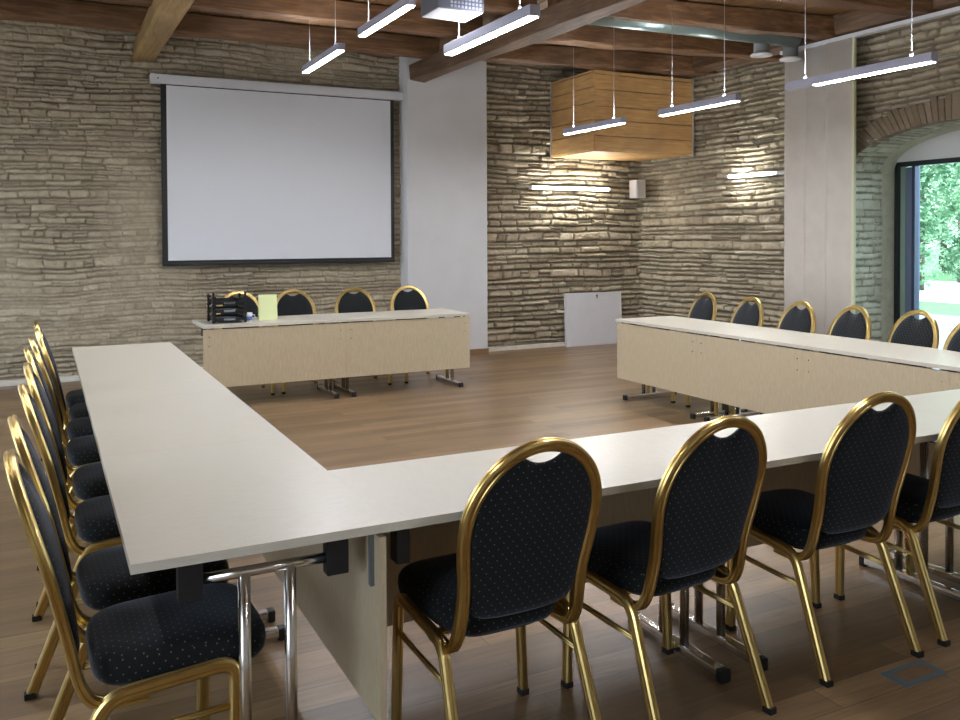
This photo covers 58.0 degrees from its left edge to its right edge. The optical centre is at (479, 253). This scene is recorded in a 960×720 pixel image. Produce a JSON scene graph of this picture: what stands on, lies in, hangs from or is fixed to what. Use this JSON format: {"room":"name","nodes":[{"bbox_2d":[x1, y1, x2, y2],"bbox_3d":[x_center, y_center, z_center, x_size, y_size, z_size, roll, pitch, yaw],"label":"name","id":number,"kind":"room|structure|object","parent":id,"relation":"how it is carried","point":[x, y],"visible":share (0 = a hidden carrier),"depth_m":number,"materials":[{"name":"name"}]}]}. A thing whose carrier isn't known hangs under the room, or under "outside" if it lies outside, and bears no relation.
{"room":"conference room","nodes":[
{"label":"conference room","id":0,"kind":"room"},
{"bbox_2d":[0,20,643,379],"bbox_3d":[-1.495,-0.605,10.542,8.690,3.860,0.127,-1,1,-27],"label":"wall","id":1,"kind":"structure","parent":0,"point":[81,190],"depth_m":9.48,"materials":[{"name":"stone"}]},
{"bbox_2d":[0,367,202,386],"bbox_3d":[-3.843,1.312,9.367,6.390,0.055,0.110,-1,1,-27],"label":"trim","id":2,"kind":"structure","parent":1,"relation":"attached to","point":[72,378],"depth_m":8.89,"materials":[{"name":"paint"}]},
{"bbox_2d":[133,0,193,61],"bbox_3d":[-0.842,-2.082,3.853,0.242,0.204,12.550,-1,1,-27],"label":"ceiling beam","id":3,"kind":"structure","parent":1,"relation":"attached to","point":[162,18],"depth_m":7.96,"materials":[{"name":"brown wood"}]},
{"bbox_2d":[0,0,439,58],"bbox_3d":[-3.452,-2.332,8.665,6.550,0.216,0.216,-1,1,-26],"label":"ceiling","id":4,"kind":"structure","parent":3,"relation":"on","point":[60,12],"depth_m":8.96,"materials":[{"name":"brown wood"}]},
{"bbox_2d":[390,0,536,13],"bbox_3d":[-2.452,-2.296,6.683,6.550,0.216,0.217,-1,1,-26],"label":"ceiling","id":5,"kind":"structure","parent":3,"relation":"on","point":[495,6],"depth_m":7.92,"materials":[{"name":"brown wood"}]},
{"bbox_2d":[150,73,403,265],"bbox_3d":[-2.255,-0.915,10.025,2.915,2.078,0.134,-1,1,-27],"label":"projection screen","id":6,"kind":"object","parent":1,"relation":"attached to","point":[253,172],"visible":1,"depth_m":9.95,"materials":[{"name":"white fabric"}]},
{"bbox_2d":[488,342,564,351],"bbox_3d":[1.323,1.247,11.614,2.660,0.050,0.750,-1,1,-27],"label":"trim","id":7,"kind":"structure","parent":1,"relation":"attached to","point":[552,344],"depth_m":11.57,"materials":[{"name":"paint"}]},
{"bbox_2d":[529,186,610,190],"bbox_3d":[1.233,-0.881,11.788,1.280,0.044,0.070,-1,1,-27],"label":"wall lamp","id":8,"kind":"object","parent":1,"relation":"attached to","point":[530,187],"visible":1,"depth_m":11.75,"materials":[{"name":"white paint"}]},
{"bbox_2d":[550,70,693,160],"bbox_3d":[1.892,-1.797,11.595,1.599,1.020,1.046,-1,1,-27],"label":"timber boxing","id":9,"kind":"object","parent":1,"relation":"attached to","point":[590,146],"visible":0.99,"depth_m":11.17,"materials":[{"name":"brown wood"}]},
{"bbox_2d":[629,180,645,198],"bbox_3d":[2.197,-0.901,12.218,0.170,0.255,0.251,-1,1,-27],"label":"loudspeaker","id":10,"kind":"object","parent":1,"relation":"attached to","point":[637,188],"visible":1,"depth_m":12.12,"materials":[{"name":"white paint"}]},
{"bbox_2d":[637,181,644,196],"bbox_3d":[2.252,-0.899,12.109,0.130,0.215,0.007,-1,1,-27],"label":"grille","id":11,"kind":"object","parent":10,"relation":"attached to","point":[640,184],"depth_m":12.10,"materials":[{"name":"grey fabric"}]},
{"bbox_2d":[398,51,487,348],"bbox_3d":[-0.473,-0.607,10.955,1.087,3.800,0.350,-1,1,-27],"label":"wall","id":12,"kind":"structure","parent":0,"point":[443,119],"depth_m":10.79,"materials":[{"name":"white paint"}]},
{"bbox_2d":[470,348,488,354],"bbox_3d":[-0.443,1.256,10.940,1.110,0.075,0.262,-1,1,-27],"label":"baseboard","id":13,"kind":"structure","parent":12,"relation":"attached to","point":[485,350],"depth_m":11.01,"materials":[{"name":"brown wood"}]},
{"bbox_2d":[409,0,646,82],"bbox_3d":[1.949,-2.109,5.770,0.250,0.210,11.072,-1,1,-29],"label":"ceiling beam","id":14,"kind":"structure","parent":12,"relation":"attached to","point":[562,17],"depth_m":8.24,"materials":[{"name":"brown wood"}]},
{"bbox_2d":[494,16,782,61],"bbox_3d":[1.896,-2.374,9.687,3.648,0.217,0.220,-1,1,-20],"label":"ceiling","id":15,"kind":"structure","parent":14,"relation":"on","point":[588,36],"depth_m":9.61,"materials":[{"name":"brown wood"}]},
{"bbox_2d":[74,0,853,73],"bbox_3d":[0.864,-2.438,4.679,11.270,0.100,13.100,-1,1,-27],"label":"ceiling","id":16,"kind":"structure","parent":0,"point":[488,17],"depth_m":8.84,"materials":[{"name":"brown wood"}]},
{"bbox_2d":[302,4,344,72],"bbox_3d":[-1.441,-2.090,7.894,0.066,0.704,1.155,-1,1,-27],"label":"pendant lamp","id":17,"kind":"object","parent":16,"relation":"hanging from","point":[336,49],"visible":1,"depth_m":7.77,"materials":[{"name":"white metal"}]},
{"bbox_2d":[303,50,342,72],"bbox_3d":[-1.440,-1.740,7.901,0.054,0.004,1.125,-1,1,-27],"label":"diffuser","id":18,"kind":"object","parent":17,"relation":"attached to","point":[331,54],"depth_m":7.85,"materials":[{"name":"white plastic"}]},
{"bbox_2d":[358,0,415,36],"bbox_3d":[-0.708,-2.064,6.419,0.066,0.704,1.050,-1,1,-27],"label":"pendant lamp","id":19,"kind":"object","parent":16,"relation":"hanging from","point":[400,7],"visible":1,"depth_m":6.35,"materials":[{"name":"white metal"}]},
{"bbox_2d":[421,0,483,21],"bbox_3d":[-0.181,-1.929,5.332,0.310,0.934,0.299,-1,1,-27],"label":"projector","id":20,"kind":"object","parent":16,"relation":"attached to","point":[451,10],"visible":1,"depth_m":5.26,"materials":[{"name":"grey plastic"}]},
{"bbox_2d":[451,0,481,9],"bbox_3d":[-0.083,-1.518,5.224,0.206,0.083,0.004,-1,1,-27],"label":"vent grille","id":21,"kind":"object","parent":20,"relation":"attached to","point":[455,4],"depth_m":5.22,"materials":[{"name":"grey"}]},
{"bbox_2d":[444,0,539,55],"bbox_3d":[0.042,-1.842,5.182,0.066,1.104,1.130,-1,1,-27],"label":"pendant lamp","id":22,"kind":"object","parent":16,"relation":"hanging from","point":[525,14],"visible":1,"depth_m":5.06,"materials":[{"name":"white metal"}]},
{"bbox_2d":[445,16,537,55],"bbox_3d":[0.044,-1.292,5.193,0.054,0.004,1.100,-1,1,-27],"label":"diffuser","id":23,"kind":"object","parent":22,"relation":"attached to","point":[517,21],"depth_m":5.13,"materials":[{"name":"white"}]},
{"bbox_2d":[563,46,625,134],"bbox_3d":[1.208,-1.904,9.265,0.066,1.154,1.100,-1,1,-27],"label":"pendant lamp","id":24,"kind":"object","parent":16,"relation":"hanging from","point":[614,121],"visible":0.94,"depth_m":9.28,"materials":[{"name":"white metal"}]},
{"bbox_2d":[564,123,624,134],"bbox_3d":[1.211,-1.329,9.276,0.054,0.004,1.070,-1,1,-27],"label":"diffuser","id":25,"kind":"object","parent":24,"relation":"attached to","point":[601,125],"depth_m":9.29,"materials":[{"name":"white plastic"}]},
{"bbox_2d":[658,0,740,115],"bbox_3d":[1.960,-1.878,7.819,0.066,1.154,1.040,-1,1,-27],"label":"pendant lamp","id":26,"kind":"object","parent":16,"relation":"hanging from","point":[732,98],"visible":1,"depth_m":7.68,"materials":[{"name":"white metal"}]},
{"bbox_2d":[661,101,739,115],"bbox_3d":[1.962,-1.303,7.830,0.054,0.004,1.010,-1,1,-27],"label":"diffuser","id":27,"kind":"object","parent":26,"relation":"attached to","point":[713,103],"depth_m":7.82,"materials":[{"name":"white plastic"}]},
{"bbox_2d":[785,0,937,90],"bbox_3d":[2.717,-1.850,6.274,0.066,1.154,1.260,-1,1,-27],"label":"pendant lamp","id":28,"kind":"object","parent":16,"relation":"hanging from","point":[913,60],"visible":1,"depth_m":6.19,"materials":[{"name":"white metal"}]},
{"bbox_2d":[814,62,934,85],"bbox_3d":[2.777,-1.273,6.172,0.054,0.004,0.975,-1,1,-27],"label":"diffuser","id":29,"kind":"object","parent":28,"relation":"attached to","point":[904,65],"depth_m":6.15,"materials":[{"name":"white plastic"}]},
{"bbox_2d":[0,344,959,719],"bbox_3d":[0.880,1.472,4.757,11.270,0.120,13.100,-1,1,-27],"label":"floor","id":30,"kind":"structure","parent":0,"point":[507,398],"depth_m":3.35,"materials":[{"name":"laminate"}]},
{"bbox_2d":[33,320,84,460],"bbox_3d":[-2.628,0.918,5.790,0.626,0.975,0.479,-1,1,-28],"label":"banquet chair","id":31,"kind":"object","parent":30,"relation":"on","point":[73,397],"visible":0.16,"depth_m":5.62,"materials":[{"name":"gold metal"}]},
{"bbox_2d":[28,336,93,467],"bbox_3d":[-2.176,0.934,4.865,0.626,0.975,0.480,-1,1,-30],"label":"banquet chair","id":32,"kind":"object","parent":30,"relation":"on","point":[79,427],"visible":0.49,"depth_m":4.63,"materials":[{"name":"gold metal"}]},
{"bbox_2d":[34,327,88,476],"bbox_3d":[-2.381,0.926,5.321,0.626,0.975,0.479,-1,1,-28],"label":"banquet chair","id":33,"kind":"object","parent":30,"relation":"on","point":[79,410],"visible":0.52,"depth_m":5.08,"materials":[{"name":"gold metal"}]},
{"bbox_2d":[23,347,100,490],"bbox_3d":[-1.959,0.943,4.403,0.626,0.975,0.479,-1,1,-28],"label":"banquet chair","id":34,"kind":"object","parent":30,"relation":"on","point":[83,450],"visible":0.34,"depth_m":4.23,"materials":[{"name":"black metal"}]},
{"bbox_2d":[23,362,109,607],"bbox_3d":[-1.671,0.953,3.853,0.626,0.975,0.479,-1,1,-27],"label":"banquet chair","id":35,"kind":"object","parent":30,"relation":"on","point":[88,481],"visible":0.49,"depth_m":3.67,"materials":[{"name":"gold metal"}]},
{"bbox_2d":[18,383,122,668],"bbox_3d":[-1.421,0.962,3.341,0.626,0.975,0.479,-1,1,-28],"label":"banquet chair","id":36,"kind":"object","parent":30,"relation":"on","point":[94,521],"visible":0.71,"depth_m":3.15,"materials":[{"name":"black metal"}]},
{"bbox_2d":[8,414,228,719],"bbox_3d":[-1.144,0.972,2.765,0.626,0.975,0.480,-1,1,-30],"label":"banquet chair","id":37,"kind":"object","parent":30,"relation":"on","point":[103,579],"visible":0.52,"depth_m":2.63,"materials":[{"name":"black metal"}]},
{"bbox_2d":[72,342,193,370],"bbox_3d":[-2.314,1.035,5.730,0.653,0.740,1.132,-1,1,-27],"label":"conference table","id":38,"kind":"object","parent":30,"relation":"on","point":[90,357],"visible":0.25,"depth_m":5.65,"materials":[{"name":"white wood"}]},
{"bbox_2d":[3,449,265,719],"bbox_3d":[-0.918,0.980,2.330,0.626,0.975,0.479,-1,1,-28],"label":"banquet chair","id":39,"kind":"object","parent":30,"relation":"on","point":[144,646],"visible":0.99,"depth_m":2.21,"materials":[{"name":"black fabric"}]},
{"bbox_2d":[78,362,227,405],"bbox_3d":[-1.804,1.053,4.719,0.653,0.740,1.132,-1,1,-27],"label":"conference table","id":40,"kind":"object","parent":30,"relation":"on","point":[138,381],"visible":0.24,"depth_m":4.61,"materials":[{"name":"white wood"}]},
{"bbox_2d":[87,390,285,622],"bbox_3d":[-1.294,1.071,3.708,0.653,0.740,1.132,-1,1,-27],"label":"conference table","id":41,"kind":"object","parent":30,"relation":"on","point":[145,424],"visible":0.4,"depth_m":3.57,"materials":[{"name":"white laminate"}]},
{"bbox_2d":[101,437,390,719],"bbox_3d":[-0.784,1.090,2.697,0.653,0.740,1.132,-1,1,-27],"label":"conference table","id":42,"kind":"object","parent":30,"relation":"on","point":[182,509],"visible":0.8,"depth_m":2.43,"materials":[{"name":"white laminate"}]},
{"bbox_2d":[217,291,274,394],"bbox_3d":[-2.273,0.865,8.360,0.479,0.975,0.626,-1,1,-25],"label":"banquet chair","id":43,"kind":"object","parent":30,"relation":"on","point":[252,302],"visible":0.24,"depth_m":8.60,"materials":[{"name":"gold metal"}]},
{"bbox_2d":[192,314,345,398],"bbox_3d":[-1.964,0.987,8.079,1.284,0.740,0.652,-1,1,-27],"label":"conference table","id":44,"kind":"object","parent":30,"relation":"on","point":[275,354],"visible":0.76,"depth_m":7.81,"materials":[{"name":"brown wood"}]},
{"bbox_2d":[207,291,246,323],"bbox_3d":[-2.301,0.483,7.873,0.304,0.278,0.288,-1,1,-27],"label":"tray","id":45,"kind":"object","parent":44,"relation":"on","point":[214,301],"visible":1,"depth_m":7.82,"materials":[{"name":"black plastic"}]},
{"bbox_2d":[209,298,243,304],"bbox_3d":[-2.301,0.434,7.872,0.260,0.040,0.280,-1,1,-27],"label":"tray","id":46,"kind":"object","parent":45,"relation":"on","point":[214,301],"depth_m":7.89,"materials":[{"name":"black plastic"}]},
{"bbox_2d":[210,306,243,312],"bbox_3d":[-2.301,0.509,7.873,0.260,0.040,0.280,-1,1,-27],"label":"tray","id":47,"kind":"object","parent":45,"relation":"on","point":[214,309],"depth_m":7.83,"materials":[{"name":"black plastic"}]},
{"bbox_2d":[210,314,244,321],"bbox_3d":[-2.300,0.584,7.875,0.260,0.040,0.280,-1,1,-27],"label":"tray","id":48,"kind":"object","parent":45,"relation":"on","point":[219,317],"depth_m":7.80,"materials":[{"name":"black plastic"}]},
{"bbox_2d":[247,312,254,321],"bbox_3d":[-2.100,0.580,7.881,0.093,0.082,0.076,0,1,6],"label":"cup","id":49,"kind":"object","parent":44,"relation":"on","point":[249,314],"visible":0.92,"depth_m":7.86,"materials":[{"name":"white ceramic"}]},
{"bbox_2d":[258,294,277,319],"bbox_3d":[-1.974,0.499,8.054,0.170,0.234,0.068,-1,1,-27],"label":"card","id":50,"kind":"object","parent":44,"relation":"on","point":[267,304],"visible":1,"depth_m":8.04,"materials":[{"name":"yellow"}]},
{"bbox_2d":[274,289,317,393],"bbox_3d":[-1.781,0.858,8.608,0.479,0.975,0.626,-1,1,-27],"label":"banquet chair","id":51,"kind":"object","parent":30,"relation":"on","point":[301,303],"visible":0.2,"depth_m":8.81,"materials":[{"name":"black fabric"}]},
{"bbox_2d":[333,287,390,384],"bbox_3d":[-1.211,0.850,8.896,0.479,0.975,0.626,-1,1,-25],"label":"banquet chair","id":52,"kind":"object","parent":30,"relation":"on","point":[346,302],"visible":0.41,"depth_m":9.10,"materials":[{"name":"black fabric"}]},
{"bbox_2d":[329,308,469,396],"bbox_3d":[-0.816,0.971,8.658,1.284,0.740,0.652,-1,1,-27],"label":"conference table","id":53,"kind":"object","parent":30,"relation":"on","point":[441,343],"visible":0.91,"depth_m":8.38,"materials":[{"name":"brown wood"}]},
{"bbox_2d":[390,285,445,383],"bbox_3d":[-0.652,0.842,9.178,0.479,0.975,0.626,-1,1,-28],"label":"banquet chair","id":54,"kind":"object","parent":30,"relation":"on","point":[415,299],"visible":0.38,"depth_m":9.37,"materials":[{"name":"black fabric"}]},
{"bbox_2d":[391,437,601,719],"bbox_3d":[0.036,0.971,2.566,0.479,0.975,0.626,-1,1,-28],"label":"banquet chair","id":55,"kind":"object","parent":30,"relation":"on","point":[527,530],"visible":1,"depth_m":2.38,"materials":[{"name":"black fabric"}]},
{"bbox_2d":[328,430,730,683],"bbox_3d":[0.208,1.081,2.890,1.292,0.740,0.585,-1,1,-27],"label":"conference table","id":56,"kind":"object","parent":30,"relation":"on","point":[424,501],"visible":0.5,"depth_m":2.92,"materials":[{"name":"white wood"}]},
{"bbox_2d":[564,291,621,346],"bbox_3d":[1.566,0.902,11.955,0.920,0.726,0.075,-1,1,-27],"label":"panel","id":57,"kind":"object","parent":30,"relation":"on","point":[590,318],"visible":0.87,"depth_m":11.91,"materials":[{"name":"paint"}]},
{"bbox_2d":[561,415,776,719],"bbox_3d":[0.588,0.963,2.835,0.480,0.975,0.626,-1,1,-31],"label":"banquet chair","id":58,"kind":"object","parent":30,"relation":"on","point":[706,501],"visible":0.89,"depth_m":2.66,"materials":[{"name":"black fabric"}]},
{"bbox_2d":[646,292,716,402],"bbox_3d":[1.859,0.854,8.063,0.626,0.975,0.479,-1,1,-18],"label":"banquet chair","id":59,"kind":"object","parent":30,"relation":"on","point":[701,308],"visible":0.33,"depth_m":8.09,"materials":[{"name":"black fabric"}]},
{"bbox_2d":[616,316,750,418],"bbox_3d":[1.793,0.980,7.660,0.655,0.740,1.095,-1,1,-27],"label":"conference table","id":60,"kind":"object","parent":30,"relation":"on","point":[656,355],"visible":0.79,"depth_m":7.49,"materials":[{"name":"brown wood"}]},
{"bbox_2d":[686,296,763,415],"bbox_3d":[2.086,0.865,7.443,0.626,0.975,0.479,-1,1,-17],"label":"banquet chair","id":61,"kind":"object","parent":30,"relation":"on","point":[745,313],"visible":0.34,"depth_m":7.47,"materials":[{"name":"black fabric"}]},
{"bbox_2d":[730,301,815,414],"bbox_3d":[2.321,0.875,6.907,0.626,0.975,0.479,-1,1,-18],"label":"banquet chair","id":62,"kind":"object","parent":30,"relation":"on","point":[793,318],"visible":0.33,"depth_m":6.96,"materials":[{"name":"black fabric"}]},
{"bbox_2d":[696,326,863,421],"bbox_3d":[2.287,0.997,6.681,0.655,0.740,1.096,-1,1,-27],"label":"conference table","id":63,"kind":"object","parent":30,"relation":"on","point":[739,372],"visible":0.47,"depth_m":6.53,"materials":[{"name":"brown wood"}]},
{"bbox_2d":[645,402,959,670],"bbox_3d":[1.363,1.065,3.473,1.292,0.740,0.585,-1,1,-27],"label":"conference table","id":64,"kind":"object","parent":30,"relation":"on","point":[796,440],"visible":0.32,"depth_m":3.49,"materials":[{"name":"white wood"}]},
{"bbox_2d":[725,391,923,687],"bbox_3d":[1.249,0.953,3.224,0.479,0.975,0.626,-1,1,-26],"label":"banquet chair","id":65,"kind":"object","parent":30,"relation":"on","point":[864,462],"visible":0.89,"depth_m":3.04,"materials":[{"name":"black fabric"}]},
{"bbox_2d":[828,305,871,339],"bbox_3d":[2.567,0.882,6.488,0.626,0.975,0.479,-1,1,-16],"label":"banquet chair","id":66,"kind":"object","parent":30,"relation":"on","point":[848,324],"visible":0.3,"depth_m":6.52,"materials":[{"name":"black fabric"}]},
{"bbox_2d":[802,340,959,408],"bbox_3d":[2.780,1.014,5.702,0.655,0.740,1.095,-1,1,-27],"label":"conference table","id":67,"kind":"object","parent":30,"relation":"on","point":[829,379],"visible":0.52,"depth_m":5.65,"materials":[{"name":"brown wood"}]},
{"bbox_2d":[834,400,959,646],"bbox_3d":[1.782,0.945,3.508,0.479,0.975,0.626,-1,1,-28],"label":"banquet chair","id":68,"kind":"object","parent":30,"relation":"on","point":[922,501],"visible":0.64,"depth_m":3.28,"materials":[{"name":"gold metal"}]},
{"bbox_2d":[885,309,939,368],"bbox_3d":[2.842,0.889,6.070,0.626,0.975,0.479,-1,1,-18],"label":"banquet chair","id":69,"kind":"object","parent":30,"relation":"on","point":[908,330],"visible":0.24,"depth_m":6.11,"materials":[{"name":"black fabric"}]},
{"bbox_2d":[880,659,946,687],"bbox_3d":[1.490,1.442,2.977,0.210,0.005,0.100,-1,1,-27],"label":"socket","id":70,"kind":"object","parent":30,"relation":"on","point":[918,671],"visible":1,"depth_m":2.97,"materials":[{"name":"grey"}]},
{"bbox_2d":[885,389,959,583],"bbox_3d":[2.517,1.049,4.055,1.292,0.740,0.585,-1,1,-27],"label":"conference table","id":71,"kind":"object","parent":30,"relation":"on","point":[941,402],"visible":0.2,"depth_m":3.92,"materials":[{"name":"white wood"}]},
{"bbox_2d":[940,323,959,372],"bbox_3d":[2.954,0.900,5.529,0.626,0.975,0.479,-1,1,-17],"label":"banquet chair","id":72,"kind":"object","parent":30,"relation":"on","point":[952,343],"visible":0.12,"depth_m":5.73,"materials":[{"name":"gold metal"}]},
{"bbox_2d":[948,365,959,389],"bbox_3d":[3.274,1.032,4.723,0.655,0.740,1.096,-1,1,-27],"label":"conference table","id":73,"kind":"object","parent":30,"relation":"on","point":[954,376],"visible":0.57,"depth_m":5.04,"materials":[{"name":"brown wood"}]},
{"bbox_2d":[635,13,959,344],"bbox_3d":[3.895,-0.607,9.546,0.377,3.860,6.800,-1,1,-27],"label":"wall","id":74,"kind":"structure","parent":0,"point":[704,230],"depth_m":10.90,"materials":[{"name":"stone"}]},
{"bbox_2d":[692,56,754,71],"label":"wall plate","id":75,"kind":"object","parent":74,"relation":"attached to","point":[699,63],"depth_m":10.75,"materials":[{"name":"brown wood"}]},
{"bbox_2d":[450,39,718,75],"bbox_3d":[1.396,-2.391,10.678,3.648,0.217,0.220,-1,1,-20],"label":"ceiling beam","id":76,"kind":"structure","parent":75,"relation":"attached to","point":[534,54],"depth_m":10.62,"materials":[{"name":"brown wood"}]},
{"bbox_2d":[548,0,842,40],"bbox_3d":[2.396,-2.356,8.696,3.648,0.217,0.220,-1,1,-20],"label":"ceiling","id":77,"kind":"structure","parent":75,"relation":"attached to","point":[742,20],"depth_m":8.64,"materials":[{"name":"brown wood"}]},
{"bbox_2d":[588,17,801,61],"bbox_3d":[2.189,-2.250,8.767,2.920,0.350,0.320,-1,1,-27],"label":"air duct","id":78,"kind":"object","parent":77,"relation":"hanging from","point":[762,43],"visible":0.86,"depth_m":8.85,"materials":[{"name":"grey metal"}]},
{"bbox_2d":[750,43,772,57],"bbox_3d":[2.987,-2.197,9.194,0.232,0.220,0.232,-1,1,-27],"label":"outlet","id":79,"kind":"object","parent":78,"relation":"attached to","point":[761,50],"depth_m":9.13,"materials":[{"name":"white paint"}]},
{"bbox_2d":[779,45,801,61],"bbox_3d":[3.371,-2.203,9.409,0.232,0.220,0.232,-1,1,-27],"label":"outlet","id":80,"kind":"object","parent":78,"relation":"attached to","point":[790,53],"depth_m":9.34,"materials":[{"name":"white paint"}]},
{"bbox_2d":[727,170,783,178],"bbox_3d":[3.468,-0.951,10.321,0.154,0.044,1.314,-1,1,-28],"label":"wall lamp","id":81,"kind":"object","parent":74,"relation":"attached to","point":[772,173],"visible":0.53,"depth_m":10.50,"materials":[{"name":"white paint"}]},
{"bbox_2d":[770,45,782,55],"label":"wall plate","id":82,"kind":"object","parent":74,"relation":"attached to","point":[775,50],"depth_m":9.84,"materials":[{"name":"brown wood"}]},
{"bbox_2d":[784,78,855,334],"label":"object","id":83,"kind":"object","parent":74,"relation":"hanging from","point":[820,199],"depth_m":9.27,"materials":[{"name":"fabric"}]},
{"bbox_2d":[831,10,913,34],"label":"wall plate","id":84,"kind":"object","parent":74,"relation":"attached to","point":[850,22],"depth_m":8.78,"materials":[{"name":"brown wood"}]},
{"bbox_2d":[767,0,948,16],"bbox_3d":[2.896,-2.338,7.705,3.648,0.217,0.220,-1,1,-20],"label":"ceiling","id":85,"kind":"structure","parent":84,"relation":"attached to","point":[915,8],"depth_m":7.93,"materials":[{"name":"brown wood"}]},
{"bbox_2d":[856,92,959,163],"bbox_3d":[4.466,-1.189,8.142,0.132,0.632,2.755,-1,1,-27],"label":"trim","id":86,"kind":"structure","parent":74,"relation":"attached to","point":[947,109],"depth_m":8.53,"materials":[{"name":"brick"}]},
{"bbox_2d":[856,120,959,170],"bbox_3d":[4.741,-1.077,8.280,0.700,0.407,2.307,-1,1,-27],"label":"trim","id":87,"kind":"structure","parent":74,"relation":"attached to","point":[884,156],"depth_m":9.07,"materials":[{"name":"stone"}]},
{"bbox_2d":[932,0,959,9],"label":"wall plate","id":88,"kind":"object","parent":74,"relation":"attached to","point":[937,4],"depth_m":7.98,"materials":[{"name":"brown wood"}]},
{"bbox_2d":[785,6,959,81],"label":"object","id":89,"kind":"object","parent":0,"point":[839,53],"depth_m":9.03,"materials":[{"name":"fabric"}]},
{"bbox_3d":[4.199,-0.652,9.698,0.560,3.900,7.200,-1,1,-27],"label":"wall","id":90,"kind":"structure","parent":0,"visible":0},
{"bbox_2d":[855,169,893,361],"bbox_3d":[4.229,0.201,9.330,0.700,2.210,0.042,-1,1,-27],"label":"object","id":91,"kind":"structure","parent":90,"relation":"attached to","point":[872,201],"depth_m":9.36,"materials":[{"name":"stone"}]},
{"bbox_2d":[894,157,959,323],"bbox_3d":[5.093,0.174,8.483,0.120,2.290,2.320,-1,1,-27],"label":"window","id":92,"kind":"structure","parent":90,"relation":"in","point":[906,180],"depth_m":9.38,"materials":[{"name":"black metal"}]},
{"bbox_2d":[896,130,959,161],"bbox_3d":[5.056,-1.123,8.442,0.090,0.305,2.300,-1,1,-27],"label":"trim","id":93,"kind":"structure","parent":90,"relation":"attached to","point":[947,145],"depth_m":8.98,"materials":[{"name":"white paint"}]},
{"label":"outside","id":94,"kind":"structure","parent":0,"visible":0},
{"bbox_2d":[920,280,959,303],"bbox_3d":[10.487,1.043,30.152,8.500,0.200,100.000,-1,1,-27],"label":"gravel drive","id":95,"kind":"structure","parent":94,"point":[940,291],"depth_m":23.58,"materials":[{"name":"white gravel"}]},
{"bbox_2d":[908,163,959,289],"bbox_3d":[12.641,-2.870,24.324,3.606,7.865,3.745,0,1,17],"label":"tree","id":96,"kind":"object","parent":95,"relation":"on","point":[925,178],"visible":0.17,"depth_m":23.96,"materials":[{"name":"green plant"}]},
{"bbox_2d":[925,163,959,282],"bbox_3d":[15.738,-3.816,28.305,4.758,9.601,4.832,-1,1,-27],"label":"tree","id":97,"kind":"object","parent":95,"relation":"on","point":[939,181],"visible":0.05,"depth_m":28.28,"materials":[{"name":"green plant"}]},
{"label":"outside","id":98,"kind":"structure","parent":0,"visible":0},
{"bbox_2d":[925,248,956,281],"bbox_3d":[42.405,0.587,46.247,63.000,0.200,100.000,-1,1,-27],"label":"lawn","id":99,"kind":"structure","parent":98,"point":[941,277],"depth_m":34.05,"materials":[{"name":"green plant"}]},
{"bbox_2d":[925,202,943,248],"bbox_3d":[15.690,-2.671,33.369,3.659,7.060,3.912,-1,1,-27],"label":"tree","id":100,"kind":"object","parent":99,"relation":"on","point":[934,236],"visible":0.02,"depth_m":32.38,"materials":[{"name":"green plant"}]},
{"bbox_2d":[925,165,956,271],"bbox_3d":[19.427,-4.550,36.222,6.817,10.711,6.484,0,1,18],"label":"tree","id":101,"kind":"object","parent":99,"relation":"on","point":[943,245],"visible":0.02,"depth_m":36.17,"materials":[{"name":"green plant"}]},
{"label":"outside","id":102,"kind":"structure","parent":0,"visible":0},
{"bbox_2d":[920,301,959,315],"bbox_3d":[5.397,1.116,27.585,2.900,0.200,100.000,-1,1,-27],"label":"lawn strip","id":103,"kind":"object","parent":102,"point":[939,308],"depth_m":18.53,"materials":[{"name":"green plant"}]},
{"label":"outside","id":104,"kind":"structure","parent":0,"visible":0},
{"bbox_2d":[919,314,959,369],"bbox_3d":[0.889,1.180,25.312,7.200,0.200,100.000,-1,1,-27],"label":"paving","id":105,"kind":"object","parent":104,"point":[946,324],"depth_m":15.23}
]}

